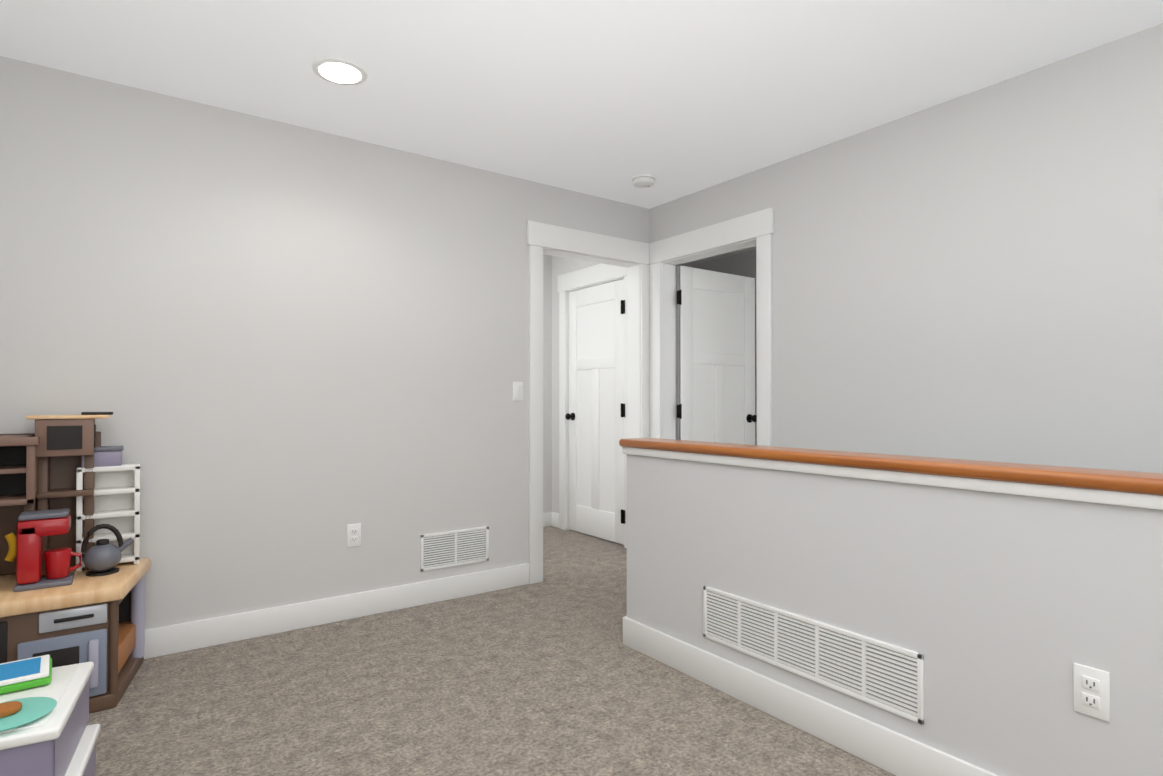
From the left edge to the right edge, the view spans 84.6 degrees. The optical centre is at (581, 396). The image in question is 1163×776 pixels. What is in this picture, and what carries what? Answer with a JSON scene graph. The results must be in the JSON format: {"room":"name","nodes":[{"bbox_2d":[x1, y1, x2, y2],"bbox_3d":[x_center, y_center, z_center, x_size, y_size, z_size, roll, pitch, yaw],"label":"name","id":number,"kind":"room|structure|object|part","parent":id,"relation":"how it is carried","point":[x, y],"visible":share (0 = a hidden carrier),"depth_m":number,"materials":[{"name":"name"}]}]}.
{"room":"upstairs loft playroom","nodes":[
{"label":"upstairs loft playroom","id":0,"kind":"room"},
{"bbox_2d":[0,56,648,628],"bbox_3d":[-0.992,-0.091,3.458,3.770,2.440,0.120,0,-1,-36],"label":"wall","id":1,"kind":"structure","parent":0,"point":[286,354],"depth_m":3.03,"materials":[{"name":"paint"}]},
{"bbox_2d":[144,563,528,658],"bbox_3d":[-1.337,1.063,3.114,2.520,0.125,0.018,0,-1,-36],"label":"baseboard","id":2,"kind":"structure","parent":1,"relation":"attached to","point":[181,637],"depth_m":3.15,"materials":[{"name":"white paint"}]},
{"bbox_2d":[347,523,360,546],"bbox_3d":[-1.157,0.707,3.253,0.070,0.115,0.010,0,-1,-36],"label":"outlet","id":3,"kind":"object","parent":1,"relation":"attached to","point":[353,535],"visible":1,"depth_m":3.25,"materials":[{"name":"white plastic"}]},
{"bbox_2d":[421,526,488,571],"bbox_3d":[-0.704,0.850,3.580,0.410,0.198,0.008,0,-1,-36],"label":"air vent","id":4,"kind":"object","parent":1,"relation":"in","point":[439,550],"visible":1,"depth_m":3.57,"materials":[{"name":"grey metal"}]},
{"bbox_2d":[513,382,522,400],"bbox_3d":[-0.378,-0.029,3.820,0.070,0.115,0.012,0,-1,-36],"label":"switch plate","id":5,"kind":"object","parent":1,"relation":"attached to","point":[517,391],"visible":1,"depth_m":3.82,"materials":[{"name":"white plastic"}]},
{"bbox_2d":[527,208,773,583],"bbox_3d":[0.393,0.036,3.830,1.140,2.190,1.191,0,-1,-36],"label":"door frame","id":6,"kind":"structure","parent":1,"relation":"attached to","point":[647,272],"depth_m":3.95,"materials":[{"name":"white paint"}]},
{"bbox_2d":[86,526,895,775],"bbox_3d":[1.001,1.143,2.033,5.340,0.050,7.590,0,-1,-36],"label":"floor","id":7,"kind":"structure","parent":0,"point":[551,674],"depth_m":2.32,"materials":[{"name":"carpet"}]},
{"bbox_2d":[0,655,100,775],"bbox_3d":[-1.388,0.904,1.544,0.313,0.419,0.460,0,-1,-29],"label":"table","id":8,"kind":"object","parent":7,"relation":"on","point":[45,730],"visible":1,"depth_m":1.56,"materials":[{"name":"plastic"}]},
{"bbox_3d":[-1.314,0.726,1.466,0.174,0.025,0.174,0,-1,-29],"label":"toy plate","id":9,"kind":"part","parent":8,"relation":"part of","materials":[{"name":"teal plastic"}]},
{"bbox_2d":[0,412,150,712],"bbox_3d":[-1.958,0.591,2.350,0.642,1.058,0.462,0,-1,-36],"label":"toy","id":10,"kind":"object","parent":7,"relation":"on","point":[74,568],"visible":0.96,"depth_m":2.40,"materials":[{"name":"brown"}]},
{"bbox_2d":[81,445,123,466],"bbox_3d":[-1.925,0.242,2.570,0.140,0.079,0.090,0,-1,-36],"label":"tub","id":11,"kind":"object","parent":10,"relation":"in","point":[104,456],"depth_m":2.54,"materials":[{"name":"purple plastic"}]},
{"bbox_2d":[81,524,134,576],"bbox_3d":[-1.834,0.587,2.479,0.168,0.190,0.120,0,-1,-36],"label":"kettle","id":12,"kind":"object","parent":10,"relation":"on","point":[101,559],"depth_m":2.45,"materials":[{"name":"black"}]},
{"bbox_2d":[543,254,551,512],"bbox_3d":[-0.776,-0.077,5.367,4.320,2.440,0.120,0,-1,-36],"label":"wall","id":13,"kind":"structure","parent":0,"point":[547,383],"depth_m":5.64,"materials":[{"name":"paint"}]},
{"bbox_2d":[543,512,555,526],"bbox_3d":[-1.323,1.077,4.877,2.630,0.125,0.018,0,-1,-36],"label":"baseboard","id":14,"kind":"structure","parent":13,"relation":"attached to","point":[549,518],"depth_m":5.61,"materials":[{"name":"white paint"}]},
{"bbox_2d":[552,256,600,512],"bbox_3d":[0.167,-0.078,5.173,0.120,2.440,1.300,0,-1,-36],"label":"wall","id":15,"kind":"structure","parent":0,"point":[561,265],"depth_m":5.61,"materials":[{"name":"paint"}]},
{"bbox_2d":[565,279,624,544],"bbox_3d":[0.132,0.119,5.150,0.181,2.020,0.782,0,-1,-36],"label":"door","id":16,"kind":"structure","parent":15,"relation":"in","point":[594,415],"depth_m":5.14,"materials":[{"name":"white paint"}]},
{"bbox_2d":[0,0,1162,268],"bbox_3d":[1.001,-1.372,2.053,5.340,0.100,7.590,0,-1,-36],"label":"ceiling","id":17,"kind":"structure","parent":0,"point":[612,98],"depth_m":2.54,"materials":[{"name":"white paint"}]},
{"bbox_2d":[312,57,367,84],"bbox_3d":[-0.978,-1.312,2.593,0.210,0.012,0.210,0,-1,-36],"label":"recessed light","id":18,"kind":"object","parent":17,"relation":"in","point":[339,71],"visible":1,"depth_m":2.58,"materials":[{"name":"white paint"}]},
{"bbox_2d":[632,174,655,187],"bbox_3d":[0.374,-1.286,3.839,0.144,0.046,0.144,0,-1,-36],"label":"smoke detector","id":19,"kind":"object","parent":17,"relation":"attached to","point":[643,180],"visible":1,"depth_m":3.80,"materials":[{"name":"white plastic"}]},
{"bbox_2d":[676,250,756,444],"bbox_3d":[2.089,-0.080,4.991,0.120,2.440,3.850,0,-1,-36],"label":"wall","id":20,"kind":"structure","parent":0,"point":[743,264],"depth_m":5.81,"materials":[{"name":"paint"}]},
{"bbox_2d":[627,454,1162,775],"bbox_3d":[1.672,0.662,0.974,0.120,0.895,4.840,0,-1,-36],"label":"wall","id":21,"kind":"structure","parent":0,"point":[1002,613],"depth_m":1.77,"materials":[{"name":"paint"}]},
{"bbox_2d":[623,616,998,775],"bbox_3d":[1.616,1.047,0.938,0.018,0.125,4.854,0,-1,-36],"label":"baseboard","id":22,"kind":"structure","parent":21,"relation":"attached to","point":[886,749],"depth_m":2.13,"materials":[{"name":"white paint"}]},
{"bbox_2d":[703,586,923,724],"bbox_3d":[0.728,0.841,2.168,0.008,0.200,0.845,0,-1,-36],"label":"air vent","id":23,"kind":"object","parent":21,"relation":"in","point":[882,675],"visible":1,"depth_m":2.09,"materials":[{"name":"grey metal"}]},
{"bbox_2d":[619,438,1162,509],"bbox_3d":[1.664,0.212,0.988,0.176,0.068,4.868,0,-1,-36],"label":"trim","id":24,"kind":"structure","parent":21,"relation":"on","point":[1126,488],"depth_m":1.79,"materials":[{"name":"brown wood"}]},
{"bbox_2d":[1073,663,1109,721],"bbox_3d":[1.204,0.699,1.510,0.010,0.115,0.070,0,-1,-36],"label":"outlet","id":25,"kind":"object","parent":21,"relation":"attached to","point":[1091,687],"visible":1,"depth_m":1.51,"materials":[{"name":"white plastic"}]},
{"bbox_2d":[649,23,1162,472],"bbox_3d":[2.295,1.298,2.018,0.120,5.240,6.050,0,-1,-36],"label":"wall","id":26,"kind":"structure","parent":0,"point":[977,275],"depth_m":2.73,"materials":[{"name":"paint"}]},
{"bbox_2d":[677,266,756,444],"bbox_3d":[0.979,0.115,4.615,0.802,2.020,0.181,0,-1,-36],"label":"door","id":27,"kind":"structure","parent":26,"relation":"in","point":[716,356],"depth_m":4.59,"materials":[{"name":"white paint"}]}
]}

